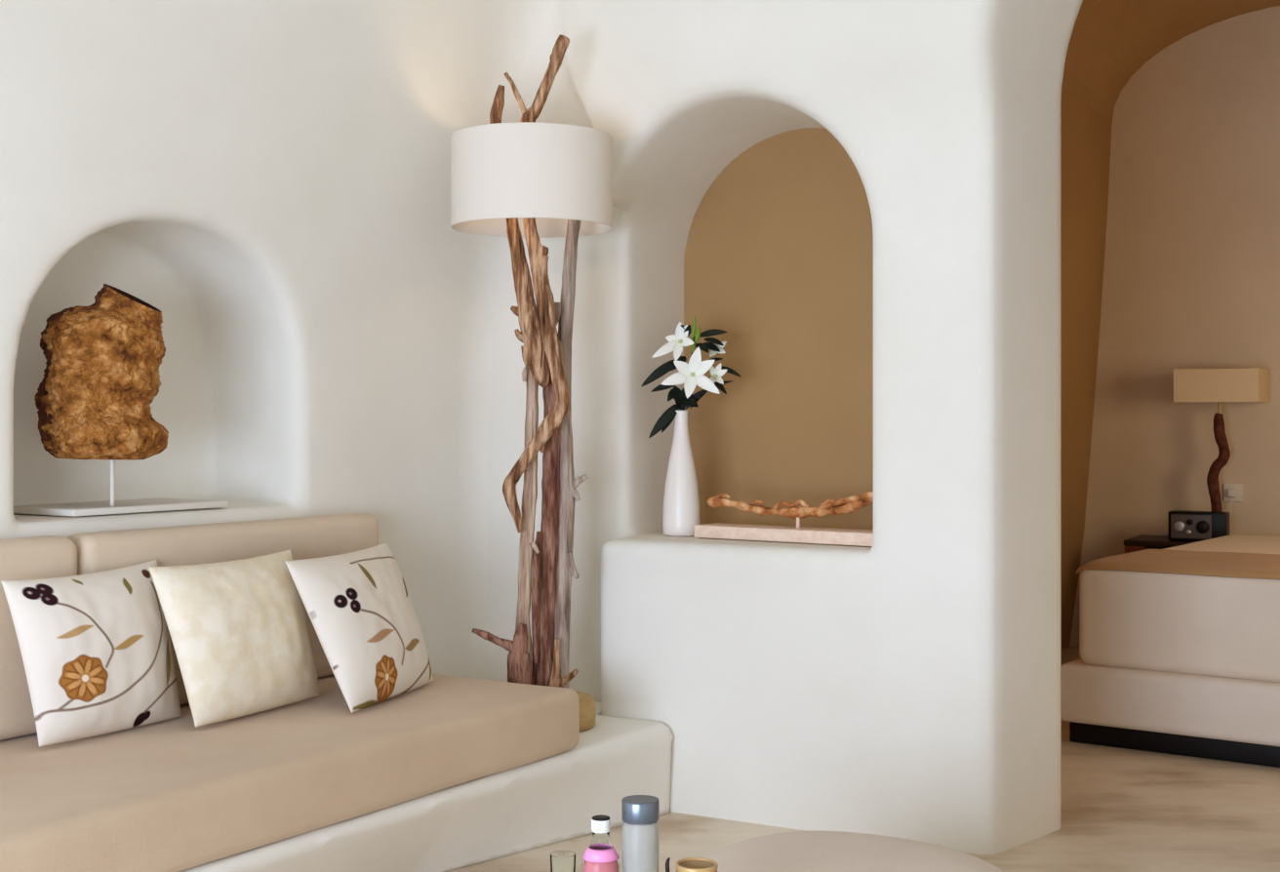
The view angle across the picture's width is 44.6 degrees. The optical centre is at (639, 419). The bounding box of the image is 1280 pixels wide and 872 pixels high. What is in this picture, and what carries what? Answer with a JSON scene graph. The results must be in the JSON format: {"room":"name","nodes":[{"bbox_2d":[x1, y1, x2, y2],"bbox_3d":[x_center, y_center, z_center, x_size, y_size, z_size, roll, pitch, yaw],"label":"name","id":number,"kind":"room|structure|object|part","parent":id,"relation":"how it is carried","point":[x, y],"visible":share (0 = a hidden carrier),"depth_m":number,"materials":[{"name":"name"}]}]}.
{"room":"living room","nodes":[
{"label":"living room","id":0,"kind":"room"},
{"bbox_2d":[0,0,542,679],"bbox_3d":[-1.210,-0.365,3.837,1.472,3.170,3.073,0,0,31],"label":"wall","id":1,"kind":"structure","parent":0,"point":[270,178],"depth_m":4.50,"materials":[{"name":"white paint"}]},
{"bbox_2d":[13,283,228,517],"bbox_3d":[-1.350,-0.053,4.134,0.389,0.591,0.529,0,0,32],"label":"sculpture","id":2,"kind":"object","parent":1,"relation":"on","point":[95,394],"visible":1,"depth_m":3.92,"materials":[{"name":"brown stone"}]},
{"bbox_3d":[-1.359,0.145,4.020,0.012,0.160,0.011,0,0,0],"label":"rod","id":3,"kind":"part","parent":2,"relation":"part of","materials":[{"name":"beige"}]},
{"bbox_3d":[-1.391,0.233,4.171,0.280,0.018,0.510,0,0,32],"label":"plate","id":4,"kind":"part","parent":2,"relation":"part of","materials":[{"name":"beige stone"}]},
{"bbox_2d":[683,127,873,529],"bbox_3d":[0.306,-0.420,5.286,1.760,2.600,0.078,0,0,29],"label":"wall","id":5,"kind":"structure","parent":0,"point":[779,252],"depth_m":5.14,"materials":[{"name":"beige paint"}]},
{"bbox_2d":[487,0,1082,854],"bbox_3d":[0.796,-0.364,4.645,4.660,3.168,0.839,0,0,29],"label":"wall","id":6,"kind":"structure","parent":0,"point":[907,684],"depth_m":4.43,"materials":[{"name":"white paint"}]},
{"bbox_2d":[662,410,700,536],"bbox_3d":[0.132,0.170,4.970,0.119,0.397,0.119,0,0,0],"label":"vase","id":7,"kind":"object","parent":6,"relation":"on","point":[681,500],"visible":0.92,"depth_m":4.93,"materials":[{"name":"white ceramic"}]},
{"bbox_2d":[640,316,741,439],"bbox_3d":[0.162,-0.038,4.923,0.317,0.577,0.134,0,0,0],"label":"flower bouquet","id":8,"kind":"object","parent":7,"relation":"in","point":[691,375],"visible":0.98,"depth_m":4.93,"materials":[{"name":"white plant"}]},
{"bbox_2d":[651,321,694,360],"bbox_3d":[0.104,-0.245,4.925,0.134,0.127,0.056,0,0,0],"label":"flower","id":9,"kind":"object","parent":8,"relation":"on","point":[676,342],"depth_m":4.93,"materials":[{"name":"white plant"}]},
{"bbox_2d":[660,346,719,399],"bbox_3d":[0.157,-0.146,4.885,0.184,0.162,0.058,0,0,0],"label":"flower","id":10,"kind":"object","parent":8,"relation":"on","point":[691,375],"depth_m":4.89,"materials":[{"name":"white plant"}]},
{"bbox_2d":[709,337,726,357],"bbox_3d":[0.249,-0.230,4.967,0.055,0.062,0.029,0,0,11],"label":"flower","id":11,"kind":"object","parent":8,"relation":"on","point":[714,348],"depth_m":4.96,"materials":[{"name":"white plant"}]},
{"bbox_2d":[709,362,727,384],"bbox_3d":[0.246,-0.142,4.930,0.061,0.074,0.045,0,0,0],"label":"flower","id":12,"kind":"object","parent":8,"relation":"on","point":[716,373],"depth_m":4.94,"materials":[{"name":"white plant"}]},
{"bbox_2d":[694,491,873,546],"bbox_3d":[0.457,0.289,4.731,0.615,0.156,0.130,0,0,35],"label":"driftwood sculpture","id":13,"kind":"object","parent":6,"relation":"on","point":[783,534],"visible":0.98,"depth_m":4.69,"materials":[{"name":"brown wood"}]},
{"bbox_3d":[0.477,0.300,4.711,0.012,0.060,0.011,0,0,0],"label":"rod","id":14,"kind":"part","parent":13,"relation":"part of","materials":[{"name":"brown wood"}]},
{"bbox_2d":[444,646,1279,871],"bbox_3d":[0.587,1.240,3.902,6.800,0.120,9.900,0,0,29],"label":"floor","id":15,"kind":"structure","parent":0,"point":[1124,810],"depth_m":4.52,"materials":[{"name":"stone"}]},
{"bbox_2d":[178,701,673,871],"bbox_3d":[-0.952,1.044,3.772,0.816,0.271,3.010,0,0,32],"label":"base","id":16,"kind":"object","parent":15,"relation":"on","point":[553,799],"visible":0.4,"depth_m":4.08,"materials":[{"name":"white paint"}]},
{"bbox_2d":[0,674,579,871],"bbox_3d":[-1.061,0.822,3.604,0.802,0.173,2.126,0,0,32],"label":"seat cushion","id":17,"kind":"object","parent":16,"relation":"on","point":[172,795],"visible":0.84,"depth_m":3.45,"materials":[{"name":"beige fabric"}]},
{"bbox_2d":[0,535,77,740],"bbox_3d":[-1.650,0.506,3.324,0.126,0.456,1.022,0,0,32],"label":"cushion","id":18,"kind":"object","parent":17,"relation":"on","point":[45,556],"visible":0.48,"depth_m":3.58,"materials":[{"name":"beige fabric"}]},
{"bbox_2d":[0,560,181,747],"bbox_3d":[-1.256,0.541,3.646,0.130,0.386,0.478,0,0,27],"label":"pillow","id":19,"kind":"object","parent":17,"relation":"on","point":[96,648],"visible":0.98,"depth_m":3.58,"materials":[{"name":"fabric"}]},
{"bbox_2d":[67,513,378,705],"bbox_3d":[-1.090,0.506,4.207,0.126,0.456,1.057,0,0,32],"label":"cushion","id":20,"kind":"object","parent":17,"relation":"on","point":[325,536],"visible":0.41,"depth_m":4.12,"materials":[{"name":"beige fabric"}]},
{"bbox_2d":[148,549,319,727],"bbox_3d":[-0.988,0.539,3.918,0.173,0.384,0.498,0,0,29],"label":"pillow","id":21,"kind":"object","parent":17,"relation":"on","point":[239,632],"visible":0.99,"depth_m":3.83,"materials":[{"name":"beige fabric"}]},
{"bbox_2d":[284,542,433,713],"bbox_3d":[-0.722,0.544,4.192,0.248,0.376,0.600,0,0,20],"label":"pillow","id":22,"kind":"object","parent":17,"relation":"on","point":[358,605],"visible":1,"depth_m":4.06,"materials":[{"name":"fabric"}]},
{"bbox_2d":[450,34,612,731],"bbox_3d":[-0.319,-0.107,4.620,0.478,2.028,0.478,0,0,-12],"label":"floor lamp","id":23,"kind":"object","parent":16,"relation":"on","point":[531,180],"visible":0.92,"depth_m":4.55,"materials":[{"name":"brown wood"}]},
{"bbox_3d":[-0.319,-0.700,4.620,0.479,0.268,0.479,0,0,0],"label":"lamp shade","id":24,"kind":"part","parent":23,"relation":"part of","materials":[{"name":"beige fabric"}]},
{"bbox_2d":[702,831,1003,871],"bbox_3d":[0.425,1.033,3.200,0.780,0.291,0.780,0,0,0],"label":"coffee table","id":25,"kind":"object","parent":15,"relation":"on","point":[795,851],"visible":0.94,"depth_m":3.21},
{"bbox_2d":[1123,534,1196,553],"bbox_3d":[2.629,0.879,7.567,0.470,0.599,0.410,0,0,29],"label":"nightstand","id":26,"kind":"object","parent":15,"relation":"on","point":[1142,541],"visible":0.09,"depth_m":7.47,"materials":[{"name":"brown wood"}]},
{"bbox_3d":[2.466,0.663,7.655,0.090,0.114,0.395,0,0,29],"label":"panel","id":27,"kind":"part","parent":26,"relation":"part of","materials":[{"name":"red wood"}]},
{"bbox_2d":[1168,510,1229,541],"bbox_3d":[2.658,0.508,7.427,0.263,0.140,0.126,0,0,29],"label":"radio","id":28,"kind":"object","parent":26,"relation":"on","point":[1183,525],"visible":0.94,"depth_m":7.38,"materials":[{"name":"black plastic"}]},
{"bbox_2d":[1173,520,1184,531],"bbox_3d":[2.562,0.508,7.417,0.048,0.048,0.003,0,0,29],"label":"knob","id":29,"kind":"object","parent":28,"relation":"attached to","point":[1179,526],"depth_m":7.42,"materials":[{"name":"silver metal"}]},
{"bbox_3d":[2.603,0.486,7.392,0.028,0.028,0.008,0,0,29],"label":"knob","id":30,"kind":"part","parent":28,"relation":"part of","materials":[{"name":"black plastic"}]},
{"bbox_3d":[2.611,0.508,7.395,0.183,0.112,0.008,0,0,29],"label":"panel","id":31,"kind":"part","parent":28,"relation":"part of","materials":[{"name":"grey"}]},
{"bbox_3d":[2.655,0.508,7.362,0.060,0.060,0.010,0,0,29],"label":"tuning knob","id":32,"kind":"part","parent":28,"relation":"part of","materials":[{"name":"black plastic"}]},
{"bbox_2d":[1173,368,1269,511],"bbox_3d":[2.799,0.171,7.511,0.380,0.817,0.360,0,0,29],"label":"table lamp","id":33,"kind":"object","parent":26,"relation":"on","point":[1199,385],"visible":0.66,"depth_m":7.40,"materials":[{"name":"beige fabric"}]},
{"bbox_3d":[2.787,0.269,7.518,0.102,0.602,0.056,0,0,30],"label":"stem","id":34,"kind":"part","parent":33,"relation":"part of","materials":[{"name":"brown wood"}]},
{"bbox_3d":[2.799,-0.160,7.511,0.380,0.156,0.360,0,0,29],"label":"lamp shade","id":35,"kind":"part","parent":33,"relation":"part of","materials":[{"name":"beige fabric"}]},
{"bbox_2d":[1061,534,1279,767],"bbox_3d":[2.865,0.851,5.909,1.925,0.653,1.950,0,0,36],"label":"bed","id":36,"kind":"object","parent":15,"relation":"on","point":[1170,663],"visible":0.92,"depth_m":5.47,"materials":[{"name":"beige fabric"}]},
{"bbox_2d":[1075,549,1279,579],"bbox_3d":[2.520,0.539,5.433,1.808,0.053,0.690,0,0,36],"label":"throw","id":37,"kind":"object","parent":36,"relation":"on","point":[1160,561],"visible":1,"depth_m":5.62,"materials":[{"name":"beige fabric"}]},
{"bbox_3d":[2.871,0.712,5.914,1.800,0.373,1.895,0,0,36],"label":"mattress","id":38,"kind":"part","parent":36,"relation":"part of","materials":[{"name":"white fabric"}]},
{"bbox_3d":[-0.020,1.001,2.260,0.900,0.361,0.900,0,0,0],"label":"coffee table","id":39,"kind":"object","parent":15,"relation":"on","visible":0},
{"bbox_2d":[550,850,575,871],"bbox_3d":[-0.128,0.771,2.600,0.043,0.095,0.043,0,0,0],"label":"drinking glass","id":40,"kind":"object","parent":39,"relation":"on","point":[560,860],"visible":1,"depth_m":2.58,"materials":[{"name":"clear glass"}]},
{"bbox_2d":[581,814,620,871],"bbox_3d":[-0.065,0.741,2.600,0.065,0.157,0.065,0,0,0],"label":"drink bottle","id":41,"kind":"object","parent":39,"relation":"on","point":[600,856],"visible":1,"depth_m":2.58,"materials":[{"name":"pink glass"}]},
{"bbox_2d":[621,795,659,871],"bbox_3d":[0.001,0.726,2.600,0.062,0.186,0.062,0,0,0],"label":"water bottle","id":42,"kind":"object","parent":39,"relation":"on","point":[640,814],"visible":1,"depth_m":2.57,"materials":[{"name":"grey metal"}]},
{"bbox_2d":[665,857,718,871],"bbox_3d":[0.092,0.774,2.602,0.076,0.090,0.070,0,0,40],"label":"cup","id":43,"kind":"object","parent":39,"relation":"on","point":[690,864],"visible":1,"depth_m":2.62,"materials":[{"name":"yellow ceramic"}]},
{"bbox_3d":[0.052,0.751,2.600,0.021,0.043,0.007,0,0,0],"label":"handle","id":44,"kind":"part","parent":43,"relation":"part of","materials":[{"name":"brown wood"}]},
{"bbox_2d":[1061,86,1112,650],"bbox_3d":[1.447,-0.160,6.640,0.370,2.720,3.320,0,0,29],"label":"wall","id":45,"kind":"structure","parent":0,"point":[1086,134],"depth_m":7.70,"materials":[{"name":"beige paint"}]},
{"bbox_2d":[1062,0,1279,122],"bbox_3d":[2.880,-1.870,5.668,3.120,0.700,3.620,0,0,29],"label":"ceiling","id":46,"kind":"structure","parent":0,"point":[1110,41],"depth_m":7.45,"materials":[{"name":"beige paint"}]},
{"bbox_2d":[1069,5,1279,647],"bbox_3d":[3.633,-0.570,7.406,3.900,3.500,0.150,0,0,29],"label":"wall","id":47,"kind":"structure","parent":0,"point":[1191,281],"depth_m":7.81,"materials":[{"name":"beige paint"}]},
{"bbox_2d":[1223,483,1242,519],"bbox_3d":[2.923,0.439,7.691,0.088,0.244,0.063,0,0,16],"label":"wall socket","id":48,"kind":"object","parent":47,"relation":"attached to","point":[1231,493],"visible":0.89,"depth_m":7.69,"materials":[{"name":"white plastic"}]},
{"bbox_3d":[2.928,0.361,7.707,0.090,0.090,0.011,0,0,29],"label":"plate","id":49,"kind":"part","parent":48,"relation":"part of","materials":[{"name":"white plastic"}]}
]}

